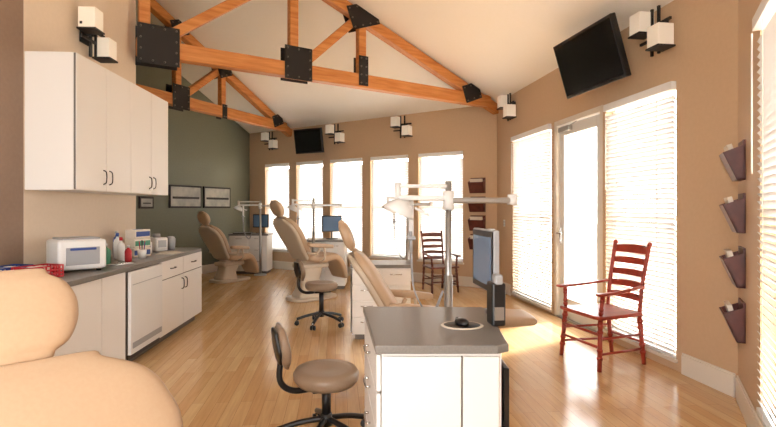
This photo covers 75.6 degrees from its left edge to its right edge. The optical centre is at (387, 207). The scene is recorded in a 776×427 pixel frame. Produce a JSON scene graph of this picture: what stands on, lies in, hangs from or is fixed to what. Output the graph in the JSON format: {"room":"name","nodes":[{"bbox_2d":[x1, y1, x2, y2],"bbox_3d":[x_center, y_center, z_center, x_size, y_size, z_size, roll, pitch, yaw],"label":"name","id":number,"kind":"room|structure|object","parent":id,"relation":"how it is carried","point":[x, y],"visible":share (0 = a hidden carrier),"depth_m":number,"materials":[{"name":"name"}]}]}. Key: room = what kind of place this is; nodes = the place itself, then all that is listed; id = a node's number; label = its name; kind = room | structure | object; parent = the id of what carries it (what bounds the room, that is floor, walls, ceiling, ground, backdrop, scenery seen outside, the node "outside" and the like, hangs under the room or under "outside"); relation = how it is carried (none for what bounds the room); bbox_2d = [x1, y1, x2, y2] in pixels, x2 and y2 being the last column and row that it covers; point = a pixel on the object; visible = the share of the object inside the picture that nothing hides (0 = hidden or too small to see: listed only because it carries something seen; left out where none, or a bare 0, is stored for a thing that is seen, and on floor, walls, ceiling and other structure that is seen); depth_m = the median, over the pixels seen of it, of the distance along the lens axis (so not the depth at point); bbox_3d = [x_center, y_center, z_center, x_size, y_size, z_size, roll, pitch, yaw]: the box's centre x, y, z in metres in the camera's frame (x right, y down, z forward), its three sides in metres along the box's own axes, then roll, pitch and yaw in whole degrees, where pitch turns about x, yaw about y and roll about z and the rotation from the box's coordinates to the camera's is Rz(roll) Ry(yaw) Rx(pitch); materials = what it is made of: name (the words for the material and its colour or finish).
{"room":"dental clinic","nodes":[
{"label":"dental clinic","id":0,"kind":"room"},
{"bbox_2d":[0,0,135,265],"bbox_3d":[-2.787,-1.413,2.346,0.160,5.625,6.708,0,0,-3],"label":"wall","id":1,"kind":"structure","parent":0,"point":[48,25],"depth_m":4.03,"materials":[{"name":"beige paint"}]},
{"bbox_2d":[25,51,167,195],"bbox_3d":[-2.617,-0.670,4.743,0.416,1.060,1.820,0,0,-3],"label":"upper cabinet","id":2,"kind":"object","parent":1,"relation":"attached to","point":[89,128],"visible":1,"depth_m":4.01,"materials":[{"name":"white laminate"}]},
{"bbox_2d":[76,6,117,62],"bbox_3d":[-2.715,-1.600,4.643,0.212,0.420,0.415,0,0,-3],"label":"wall sconce","id":3,"kind":"object","parent":1,"relation":"attached to","point":[90,19],"visible":1,"depth_m":4.59,"materials":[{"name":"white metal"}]},
{"bbox_2d":[136,65,249,264],"bbox_3d":[-4.799,-1.679,8.856,0.160,6.158,7.104,0,0,23],"label":"wall","id":4,"kind":"structure","parent":0,"point":[205,150],"depth_m":10.55,"materials":[{"name":"green paint"}]},
{"bbox_2d":[139,197,153,208],"bbox_3d":[-4.500,-0.100,9.313,0.035,0.220,0.320,0,0,23],"label":"picture frame","id":5,"kind":"object","parent":4,"relation":"attached to","point":[144,202],"visible":1,"depth_m":9.30,"materials":[{"name":"black metal"}]},
{"bbox_2d":[169,185,201,207],"bbox_3d":[-4.126,-0.230,10.203,0.036,0.460,0.860,0,0,23],"label":"picture frame","id":6,"kind":"object","parent":4,"relation":"attached to","point":[180,196],"visible":1,"depth_m":10.18,"materials":[{"name":"black metal"}]},
{"bbox_2d":[201,264,217,273],"bbox_3d":[-4.623,1.311,9.043,0.017,0.178,6.584,0,0,23],"label":"baseboard","id":7,"kind":"structure","parent":4,"relation":"attached to","point":[208,268],"depth_m":10.83,"materials":[{"name":"beige wood"}]},
{"bbox_2d":[203,186,230,207],"bbox_3d":[-3.772,-0.230,11.048,0.036,0.460,0.840,0,0,23],"label":"picture frame","id":8,"kind":"object","parent":4,"relation":"attached to","point":[213,197],"visible":1,"depth_m":11.00,"materials":[{"name":"black metal"}]},
{"bbox_2d":[136,0,673,133],"bbox_3d":[-2.007,-3.673,5.703,11.186,4.014,14.406,0,0,0],"label":"ceiling","id":9,"kind":"structure","parent":0,"point":[499,47],"depth_m":7.71,"materials":[{"name":"paint"}]},
{"bbox_2d":[136,0,291,136],"bbox_3d":[-3.187,-2.653,9.198,0.184,2.083,4.753,0,0,24],"label":"roof truss","id":10,"kind":"object","parent":9,"relation":"attached to","point":[177,95],"visible":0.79,"depth_m":9.05,"materials":[{"name":"brown wood"}]},
{"bbox_2d":[135,0,498,114],"bbox_3d":[-0.463,-2.741,7.080,5.626,2.261,0.184,0,0,-33],"label":"roof truss","id":11,"kind":"object","parent":9,"relation":"attached to","point":[156,46],"visible":0.96,"depth_m":6.59,"materials":[{"name":"brown wood"}]},
{"bbox_2d":[132,262,746,426],"bbox_3d":[-1.500,1.460,5.500,11.400,0.120,15.000,0,0,0],"label":"floor","id":12,"kind":"structure","parent":0,"point":[219,369],"depth_m":4.31,"materials":[{"name":"brown wood"}]},
{"bbox_2d":[0,268,182,426],"bbox_3d":[-0.524,0.865,0.904,1.635,1.370,0.760,0,0,45],"label":"dental chair","id":13,"kind":"object","parent":12,"relation":"on","point":[39,310],"visible":1,"depth_m":1.41,"materials":[{"name":"beige leather"}]},
{"bbox_2d":[51,247,201,360],"bbox_3d":[-2.503,0.949,4.378,0.590,0.901,3.940,0,0,-3],"label":"base cabinet","id":14,"kind":"object","parent":12,"relation":"on","point":[102,295],"visible":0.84,"depth_m":4.20,"materials":[{"name":"white laminate"}]},
{"bbox_2d":[0,264,33,270],"bbox_3d":[-2.660,0.452,3.500,0.162,0.090,0.262,0,0,5],"label":"storage basket","id":15,"kind":"object","parent":14,"relation":"on","point":[2,267],"visible":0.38,"depth_m":3.52,"materials":[{"name":"blue plastic"}]},
{"bbox_2d":[11,263,63,276],"bbox_3d":[-2.470,0.452,3.530,0.162,0.090,0.262,0,0,18],"label":"storage basket","id":16,"kind":"object","parent":14,"relation":"on","point":[49,269],"visible":0.48,"depth_m":3.56,"materials":[{"name":"red plastic"}]},
{"bbox_2d":[46,236,105,272],"bbox_3d":[-2.475,0.364,3.975,0.338,0.266,0.342,0,0,42],"label":"sterilizer","id":17,"kind":"object","parent":14,"relation":"on","point":[75,252],"visible":0.88,"depth_m":3.87,"materials":[{"name":"white plastic"}]},
{"bbox_2d":[106,243,110,264],"bbox_3d":[-2.500,0.405,4.420,0.090,0.184,0.090,0,0,0],"label":"bottle","id":18,"kind":"object","parent":14,"relation":"on","point":[108,251],"visible":0.37,"depth_m":4.40,"materials":[{"name":"green plastic"}]},
{"bbox_2d":[113,233,118,258],"bbox_3d":[-2.630,0.370,4.860,0.070,0.254,0.070,0,0,0],"label":"spray bottle","id":19,"kind":"object","parent":14,"relation":"on","point":[116,241],"visible":0.66,"depth_m":4.83,"materials":[{"name":"white plastic"}]},
{"bbox_2d":[106,262,134,265],"bbox_3d":[-2.340,0.489,4.380,0.140,0.017,0.210,0,0,10],"label":"tray","id":20,"kind":"object","parent":14,"relation":"on","point":[120,263],"visible":1,"depth_m":4.34,"materials":[{"name":"grey plastic"}]},
{"bbox_2d":[117,237,124,260],"bbox_3d":[-2.500,0.385,4.680,0.070,0.224,0.070,0,0,0],"label":"spray bottle","id":21,"kind":"object","parent":14,"relation":"on","point":[120,246],"visible":0.98,"depth_m":4.65,"materials":[{"name":"white plastic"}]},
{"bbox_2d":[125,245,131,261],"bbox_3d":[-2.400,0.420,4.620,0.060,0.154,0.060,0,0,0],"label":"soap bottle","id":22,"kind":"object","parent":14,"relation":"on","point":[128,252],"visible":0.99,"depth_m":4.60,"materials":[{"name":"red plastic"}]},
{"bbox_2d":[125,247,150,257],"bbox_3d":[-2.559,0.451,5.120,0.122,0.092,0.220,0,0,20],"label":"glove box","id":23,"kind":"object","parent":14,"relation":"on","point":[134,250],"visible":0.5,"depth_m":5.04,"materials":[{"name":"beige paper"}]},
{"bbox_2d":[125,238,150,247],"bbox_3d":[-2.559,0.357,5.120,0.122,0.092,0.220,0,0,16],"label":"glove box","id":24,"kind":"object","parent":23,"relation":"on","point":[134,243],"visible":0.8,"depth_m":5.03,"materials":[{"name":"white cardboard"}]},
{"bbox_2d":[125,229,149,238],"bbox_3d":[-2.559,0.263,5.120,0.122,0.092,0.220,0,0,12],"label":"glove box","id":25,"kind":"object","parent":24,"relation":"on","point":[133,233],"visible":1,"depth_m":5.03,"materials":[{"name":"beige paper"}]},
{"bbox_2d":[137,240,146,258],"bbox_3d":[-2.420,0.407,4.920,0.084,0.180,0.084,0,0,0],"label":"pen cup","id":26,"kind":"object","parent":14,"relation":"on","point":[142,252],"visible":1,"depth_m":4.89,"materials":[{"name":"white plastic"}]},
{"bbox_2d":[127,263,161,360],"bbox_3d":[-2.246,0.935,4.642,0.044,0.770,0.680,0,0,-3],"label":"dishwasher","id":27,"kind":"object","parent":14,"relation":"in","point":[144,284],"visible":0.98,"depth_m":4.57,"materials":[{"name":"white plastic"}]},
{"bbox_2d":[150,234,167,251],"bbox_3d":[-2.658,0.397,5.749,0.204,0.200,0.160,0,0,30],"label":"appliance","id":28,"kind":"object","parent":14,"relation":"on","point":[159,244],"visible":0.84,"depth_m":5.69,"materials":[{"name":"white plastic"}]},
{"bbox_2d":[155,251,180,254],"bbox_3d":[-2.384,0.489,5.487,0.290,0.015,0.312,0,0,-10],"label":"paper stack","id":29,"kind":"object","parent":14,"relation":"on","point":[161,252],"visible":1,"depth_m":5.41,"materials":[{"name":"beige paper"}]},
{"bbox_2d":[167,236,175,249],"bbox_3d":[-2.600,0.417,5.980,0.110,0.160,0.110,0,0,0],"label":"wipes canister","id":30,"kind":"object","parent":14,"relation":"on","point":[171,240],"visible":0.88,"depth_m":5.94,"materials":[{"name":"grey plastic"}]},
{"bbox_2d":[197,211,258,283],"bbox_3d":[-3.062,0.805,9.581,0.763,1.490,1.256,0,0,32],"label":"dental chair","id":31,"kind":"object","parent":12,"relation":"on","point":[215,240],"visible":1,"depth_m":9.36,"materials":[{"name":"beige leather"}]},
{"bbox_2d":[228,233,273,273],"bbox_3d":[-2.960,0.975,10.826,0.840,0.849,0.549,0,0,0],"label":"base cabinet","id":32,"kind":"object","parent":12,"relation":"on","point":[234,239],"visible":0.44,"depth_m":10.58,"materials":[{"name":"white laminate"}]},
{"bbox_2d":[233,232,252,233],"bbox_3d":[-3.110,0.536,10.720,0.400,0.025,0.150,0,0,0],"label":"keyboard","id":33,"kind":"object","parent":32,"relation":"on","point":[234,232],"visible":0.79,"depth_m":10.69,"materials":[{"name":"black plastic"}]},
{"bbox_2d":[253,214,268,227],"bbox_3d":[-2.760,0.342,10.860,0.360,0.415,0.150,0,0,10],"label":"computer monitor","id":34,"kind":"object","parent":32,"relation":"on","point":[264,217],"visible":0.77,"depth_m":10.84,"materials":[{"name":"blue plastic"}]},
{"bbox_2d":[234,200,269,275],"bbox_3d":[-2.811,0.620,10.418,0.759,1.559,0.265,0,0,0],"label":"light","id":35,"kind":"object","parent":12,"relation":"on","point":[238,207],"visible":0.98,"depth_m":10.40,"materials":[{"name":"silver metal"}]},
{"bbox_2d":[270,200,347,302],"bbox_3d":[-1.216,0.715,7.708,1.256,1.670,0.763,0,0,-42],"label":"dental chair","id":36,"kind":"object","parent":12,"relation":"on","point":[290,233],"visible":0.96,"depth_m":7.51,"materials":[{"name":"beige leather"}]},
{"bbox_2d":[287,198,341,251],"bbox_3d":[-1.226,0.620,8.398,0.909,1.559,0.265,0,0,0],"label":"light","id":37,"kind":"object","parent":12,"relation":"on","point":[292,207],"visible":0.65,"depth_m":8.38,"materials":[{"name":"silver metal"}]},
{"bbox_2d":[271,322,364,426],"bbox_3d":[-0.382,1.038,3.019,0.630,0.722,0.590,0,0,-20],"label":"stool","id":38,"kind":"object","parent":12,"relation":"on","point":[325,377],"visible":0.98,"depth_m":2.91,"materials":[{"name":"beige leather"}]},
{"bbox_2d":[294,259,343,330],"bbox_3d":[-0.814,1.003,6.018,0.628,0.792,0.590,0,0,-25],"label":"stool","id":39,"kind":"object","parent":12,"relation":"on","point":[321,287],"visible":1,"depth_m":5.89,"materials":[{"name":"brown leather"}]},
{"bbox_2d":[306,238,346,288],"bbox_3d":[-1.090,0.975,8.836,0.740,0.849,0.569,0,0,0],"label":"base cabinet","id":40,"kind":"object","parent":12,"relation":"on","point":[339,248],"visible":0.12,"depth_m":8.58,"materials":[{"name":"white laminate"}]},
{"bbox_2d":[322,215,341,238],"bbox_3d":[-1.000,0.342,8.900,0.360,0.415,0.150,0,0,-20],"label":"computer monitor","id":41,"kind":"object","parent":40,"relation":"on","point":[329,223],"visible":0.87,"depth_m":8.87,"materials":[{"name":"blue plastic"}]},
{"bbox_2d":[250,106,496,276],"bbox_3d":[-0.693,-0.215,10.416,6.289,3.230,0.160,0,0,34],"label":"wall","id":42,"kind":"structure","parent":12,"relation":"on","point":[472,130],"depth_m":9.67,"materials":[{"name":"brown paint"}]},
{"bbox_2d":[261,132,277,149],"bbox_3d":[-2.724,-1.550,11.552,0.415,0.420,0.211,0,0,34],"label":"wall sconce","id":43,"kind":"object","parent":42,"relation":"attached to","point":[265,137],"depth_m":11.50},
{"bbox_2d":[268,167,288,252],"bbox_3d":[-2.541,-0.010,11.627,0.830,2.040,0.165,0,0,34],"label":"window","id":44,"kind":"structure","parent":42,"relation":"in","point":[270,167],"depth_m":11.54,"materials":[{"name":"beige paint"}]},
{"bbox_2d":[265,163,288,250],"bbox_3d":[-2.563,-0.025,11.594,0.766,2.000,0.085,0,0,34],"label":"window blind","id":45,"kind":"object","parent":44,"relation":"attached to","point":[280,193],"visible":0.57,"depth_m":11.62,"materials":[{"name":"beige paint"}]},
{"bbox_2d":[293,127,323,153],"bbox_3d":[-1.631,-1.420,10.698,0.700,0.520,0.366,0,0,27],"label":"television","id":46,"kind":"object","parent":42,"relation":"attached to","point":[310,140],"depth_m":10.56,"materials":[{"name":"black plastic"}]},
{"bbox_2d":[296,161,322,238],"bbox_3d":[-1.724,-0.025,11.032,0.766,2.000,0.085,0,0,34],"label":"window blind","id":47,"kind":"object","parent":42,"relation":"attached to","point":[314,188],"visible":0.59,"depth_m":11.04,"materials":[{"name":"beige paint"}]},
{"bbox_2d":[325,124,344,143],"bbox_3d":[-1.096,-1.550,10.461,0.415,0.420,0.211,0,0,34],"label":"wall sconce","id":48,"kind":"object","parent":42,"relation":"attached to","point":[339,137],"depth_m":10.43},
{"bbox_2d":[330,158,361,254],"bbox_3d":[-0.873,-0.025,10.462,0.836,2.000,0.085,0,0,34],"label":"window blind","id":49,"kind":"object","parent":42,"relation":"attached to","point":[341,176],"visible":0.74,"depth_m":10.43,"materials":[{"name":"beige paint"}]},
{"bbox_2d":[272,260,480,287],"bbox_3d":[-0.743,1.311,10.342,6.249,0.178,0.017,0,0,34],"label":"baseboard","id":50,"kind":"structure","parent":42,"relation":"attached to","point":[465,281],"depth_m":9.41,"materials":[{"name":"beige wood"}]},
{"bbox_2d":[369,161,405,259],"bbox_3d":[0.047,-0.010,9.894,0.940,2.040,0.165,0,0,34],"label":"window","id":51,"kind":"structure","parent":42,"relation":"in","point":[374,162],"depth_m":9.93,"materials":[{"name":"beige paint"}]},
{"bbox_2d":[370,155,407,258],"bbox_3d":[0.025,-0.025,9.861,0.876,2.000,0.085,0,0,34],"label":"window blind","id":52,"kind":"object","parent":51,"relation":"attached to","point":[397,172],"visible":0.73,"depth_m":9.90,"materials":[{"name":"beige paint"}]},
{"bbox_2d":[391,116,412,137],"bbox_3d":[0.267,-1.550,9.549,0.415,0.420,0.211,0,0,34],"label":"wall sconce","id":53,"kind":"object","parent":42,"relation":"attached to","point":[406,130],"depth_m":9.51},
{"bbox_2d":[417,158,463,264],"bbox_3d":[0.990,-0.010,9.262,0.970,2.040,0.165,0,0,34],"label":"window","id":54,"kind":"structure","parent":42,"relation":"in","point":[421,159],"depth_m":9.34,"materials":[{"name":"beige paint"}]},
{"bbox_2d":[418,151,462,261],"bbox_3d":[0.968,-0.025,9.229,0.906,2.000,0.085,0,0,34],"label":"window blind","id":55,"kind":"object","parent":54,"relation":"attached to","point":[439,169],"visible":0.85,"depth_m":9.24,"materials":[{"name":"beige paint"}]},
{"bbox_2d":[468,234,472,248],"bbox_3d":[1.549,0.595,8.740,0.280,0.270,0.129,0,0,34],"label":"brochure holder","id":56,"kind":"object","parent":42,"relation":"attached to","point":[470,239],"visible":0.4,"depth_m":8.77,"materials":[{"name":"brown wood"}]},
{"bbox_2d":[468,178,485,192],"bbox_3d":[1.549,-0.395,8.740,0.280,0.270,0.129,0,0,34],"label":"brochure holder","id":57,"kind":"object","parent":42,"relation":"attached to","point":[476,185],"visible":1,"depth_m":8.71,"materials":[{"name":"brown wood"}]},
{"bbox_2d":[468,215,485,230],"bbox_3d":[1.549,0.265,8.740,0.280,0.270,0.129,0,0,34],"label":"brochure holder","id":58,"kind":"object","parent":42,"relation":"attached to","point":[475,221],"visible":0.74,"depth_m":8.71,"materials":[{"name":"brown wood"}]},
{"bbox_2d":[468,203,485,211],"bbox_3d":[1.549,-0.065,8.740,0.280,0.270,0.129,0,0,34],"label":"brochure holder","id":59,"kind":"object","parent":42,"relation":"attached to","point":[473,207],"visible":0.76,"depth_m":8.71,"materials":[{"name":"brown wood"}]},
{"bbox_2d":[350,260,410,338],"bbox_3d":[-0.070,1.000,5.511,0.660,0.799,0.519,0,0,0],"label":"base cabinet","id":60,"kind":"object","parent":12,"relation":"on","point":[396,273],"visible":0.48,"depth_m":5.28,"materials":[{"name":"white laminate"}]},
{"bbox_2d":[338,220,434,306],"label":"dental chair","id":61,"kind":"object","parent":12,"relation":"on","point":[382,293],"depth_m":3.96,"materials":[{"name":"beige leather"}]},
{"bbox_2d":[382,196,433,259],"bbox_3d":[0.249,0.620,6.348,0.659,1.559,0.265,0,0,0],"label":"light","id":62,"kind":"object","parent":12,"relation":"on","point":[388,198],"visible":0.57,"depth_m":6.33,"materials":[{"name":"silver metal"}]},
{"bbox_2d":[363,306,508,426],"bbox_3d":[0.203,0.975,2.400,0.685,0.849,0.800,0,0,0],"label":"base cabinet","id":63,"kind":"object","parent":12,"relation":"on","point":[420,372],"visible":1,"depth_m":2.02,"materials":[{"name":"laminate"}]},
{"bbox_2d":[441,321,483,329],"bbox_3d":[0.345,0.546,2.330,0.200,0.007,0.170,0,0,0],"label":"mouse pad","id":64,"kind":"object","parent":63,"relation":"on","point":[450,324],"visible":0.88,"depth_m":2.29,"materials":[{"name":"white plastic"}]},
{"bbox_2d":[454,317,468,325],"bbox_3d":[0.336,0.528,2.379,0.061,0.028,0.185,0,0,-11],"label":"computer mouse","id":65,"kind":"object","parent":64,"relation":"on","point":[459,321],"visible":1,"depth_m":2.31,"materials":[{"name":"black plastic"}]},
{"bbox_2d":[473,228,498,312],"bbox_3d":[0.528,0.329,2.592,0.089,0.440,0.360,0,0,-6],"label":"computer monitor","id":66,"kind":"object","parent":63,"relation":"on","point":[485,241],"visible":0.87,"depth_m":2.54,"materials":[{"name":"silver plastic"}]},
{"bbox_2d":[487,273,504,325],"bbox_3d":[0.510,0.429,2.358,0.065,0.240,0.103,0,0,-5],"label":"speaker","id":67,"kind":"object","parent":63,"relation":"on","point":[496,287],"visible":1,"depth_m":2.31,"materials":[{"name":"black plastic"}]},
{"bbox_2d":[420,230,460,293],"bbox_3d":[0.849,0.899,8.481,0.561,1.007,0.604,0,0,-20],"label":"armchair","id":68,"kind":"object","parent":12,"relation":"on","point":[431,266],"visible":0.98,"depth_m":8.59,"materials":[{"name":"brown wood"}]},
{"bbox_2d":[384,181,516,306],"bbox_3d":[0.374,0.620,2.978,0.789,1.559,0.265,0,0,0],"label":"light","id":69,"kind":"object","parent":12,"relation":"on","point":[398,205],"visible":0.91,"depth_m":2.96,"materials":[{"name":"silver metal"}]},
{"bbox_2d":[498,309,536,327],"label":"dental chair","id":70,"kind":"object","parent":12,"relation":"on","point":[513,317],"depth_m":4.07,"materials":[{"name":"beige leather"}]},
{"bbox_2d":[556,239,651,371],"bbox_3d":[2.015,0.855,4.611,0.656,1.094,0.610,0,0,-17],"label":"armchair","id":71,"kind":"object","parent":12,"relation":"on","point":[601,312],"visible":1,"depth_m":4.59,"materials":[{"name":"red wood"}]},
{"bbox_2d":[497,0,737,397],"bbox_3d":[2.302,-0.215,6.146,0.160,3.230,4.979,0,0,-8],"label":"wall","id":72,"kind":"structure","parent":0,"point":[703,62],"depth_m":4.12,"materials":[{"name":"beige paint"}]},
{"bbox_2d":[497,93,516,120],"bbox_3d":[1.876,-1.580,7.830,0.212,0.420,0.415,0,0,-8],"label":"wall sconce","id":73,"kind":"object","parent":72,"relation":"attached to","point":[504,103],"visible":1,"depth_m":7.74,"materials":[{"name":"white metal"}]},
{"bbox_2d":[511,130,551,311],"bbox_3d":[2.122,0.125,7.261,0.165,2.490,1.360,0,0,-8],"label":"window","id":74,"kind":"structure","parent":72,"relation":"in","point":[513,294],"depth_m":7.47,"materials":[{"name":"beige paint"}]},
{"bbox_2d":[511,124,550,308],"bbox_3d":[2.053,0.107,7.252,0.085,2.445,1.296,0,0,-8],"label":"window blind","id":75,"kind":"object","parent":74,"relation":"attached to","point":[532,160],"visible":0.94,"depth_m":7.18,"materials":[{"name":"beige paint"}]},
{"bbox_2d":[554,105,602,332],"bbox_3d":[2.301,0.141,5.974,0.190,2.517,1.116,0,0,-8],"label":"door","id":76,"kind":"structure","parent":72,"relation":"in","point":[592,118],"depth_m":6.34,"materials":[{"name":"beige paint"}]},
{"bbox_2d":[553,12,630,98],"bbox_3d":[2.137,-1.520,5.146,0.386,0.587,1.000,0,0,-12],"label":"television","id":77,"kind":"object","parent":72,"relation":"attached to","point":[594,57],"visible":1,"depth_m":5.00,"materials":[{"name":"black plastic"}]},
{"bbox_2d":[503,282,735,397],"bbox_3d":[2.213,1.311,6.134,0.022,0.178,4.939,0,0,-8],"label":"baseboard","id":78,"kind":"structure","parent":72,"relation":"attached to","point":[722,380],"depth_m":3.94,"materials":[{"name":"beige paint"}]},
{"bbox_2d":[603,90,677,362],"bbox_3d":[2.464,0.115,4.835,0.165,2.430,1.100,0,0,-8],"label":"window","id":79,"kind":"structure","parent":72,"relation":"in","point":[632,342],"depth_m":4.87,"materials":[{"name":"beige paint"}]},
{"bbox_2d":[603,81,675,357],"bbox_3d":[2.394,0.098,4.826,0.085,2.385,1.036,0,0,-8],"label":"window blind","id":80,"kind":"object","parent":79,"relation":"attached to","point":[640,139],"visible":0.91,"depth_m":4.69,"materials":[{"name":"beige paint"}]},
{"bbox_2d":[628,5,675,56],"bbox_3d":[2.354,-1.570,4.439,0.212,0.420,0.415,0,0,-8],"label":"wall sconce","id":81,"kind":"object","parent":72,"relation":"attached to","point":[659,36],"visible":1,"depth_m":4.37,"materials":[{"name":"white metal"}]},
{"bbox_2d":[738,0,775,424],"bbox_3d":[1.401,-0.864,1.318,0.161,4.529,5.250,0,0,28],"label":"wall","id":82,"kind":"structure","parent":0,"point":[748,365],"depth_m":3.12,"materials":[{"name":"beige paint"}]},
{"bbox_2d":[719,298,745,343],"bbox_3d":[2.399,0.775,3.489,0.129,0.270,0.240,0,0,28],"label":"brochure holder","id":83,"kind":"object","parent":82,"relation":"attached to","point":[734,315],"visible":1,"depth_m":3.38,"materials":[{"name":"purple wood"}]},
{"bbox_2d":[719,139,745,181],"bbox_3d":[2.399,-0.325,3.489,0.129,0.270,0.240,0,0,28],"label":"brochure holder","id":84,"kind":"object","parent":82,"relation":"attached to","point":[733,160],"visible":1,"depth_m":3.38,"materials":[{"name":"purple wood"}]},
{"bbox_2d":[719,246,745,288],"bbox_3d":[2.399,0.405,3.489,0.129,0.270,0.240,0,0,28],"label":"brochure holder","id":85,"kind":"object","parent":82,"relation":"attached to","point":[734,263],"visible":1,"depth_m":3.38,"materials":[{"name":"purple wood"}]},
{"bbox_2d":[719,193,745,232],"bbox_3d":[2.399,0.035,3.489,0.129,0.270,0.240,0,0,28],"label":"brochure holder","id":86,"kind":"object","parent":82,"relation":"attached to","point":[734,211],"visible":1,"depth_m":3.38,"materials":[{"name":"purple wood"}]},
{"bbox_2d":[736,375,759,426],"bbox_3d":[1.329,1.311,1.374,0.017,0.178,5.180,0,0,28],"label":"baseboard","id":87,"kind":"structure","parent":82,"relation":"attached to","point":[747,409],"depth_m":3.26,"materials":[{"name":"beige paint"}]},
{"bbox_2d":[751,0,775,426],"bbox_3d":[1.891,0.037,2.429,0.085,2.265,1.046,0,0,28],"label":"window blind","id":88,"kind":"object","parent":82,"relation":"attached to","point":[764,18],"visible":1,"depth_m":2.67,"materials":[{"name":"beige paint"}]},
{"bbox_2d":[754,410,775,426],"bbox_3d":[1.952,0.055,2.396,0.165,2.310,1.110,0,0,28],"label":"window","id":89,"kind":"structure","parent":82,"relation":"in","point":[755,411],"depth_m":2.81,"materials":[{"name":"beige paint"}]},
{"label":"outside","id":90,"kind":"structure","parent":0,"visible":0},
{"bbox_2d":[272,227,675,303],"bbox_3d":[5.000,1.670,7.500,70.000,0.260,65.000,0,0,0],"label":"ground","id":91,"kind":"structure","parent":90,"point":[580,260],"depth_m":15.25,"materials":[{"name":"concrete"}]},
{"bbox_2d":[568,223,675,263],"bbox_3d":[8.150,1.060,12.949,0.330,0.960,14.080,0,0,-8],"label":"wall","id":92,"kind":"structure","parent":91,"relation":"on","point":[583,236],"depth_m":18.24,"materials":[{"name":"beige paint"}]},
{"bbox_2d":[621,107,626,286],"bbox_3d":[4.200,-0.230,9.300,0.340,3.540,0.340,0,0,0],"label":"porch column","id":93,"kind":"structure","parent":91,"relation":"on","point":[625,108],"depth_m":9.14,"materials":[{"name":"beige paint"}]}
]}

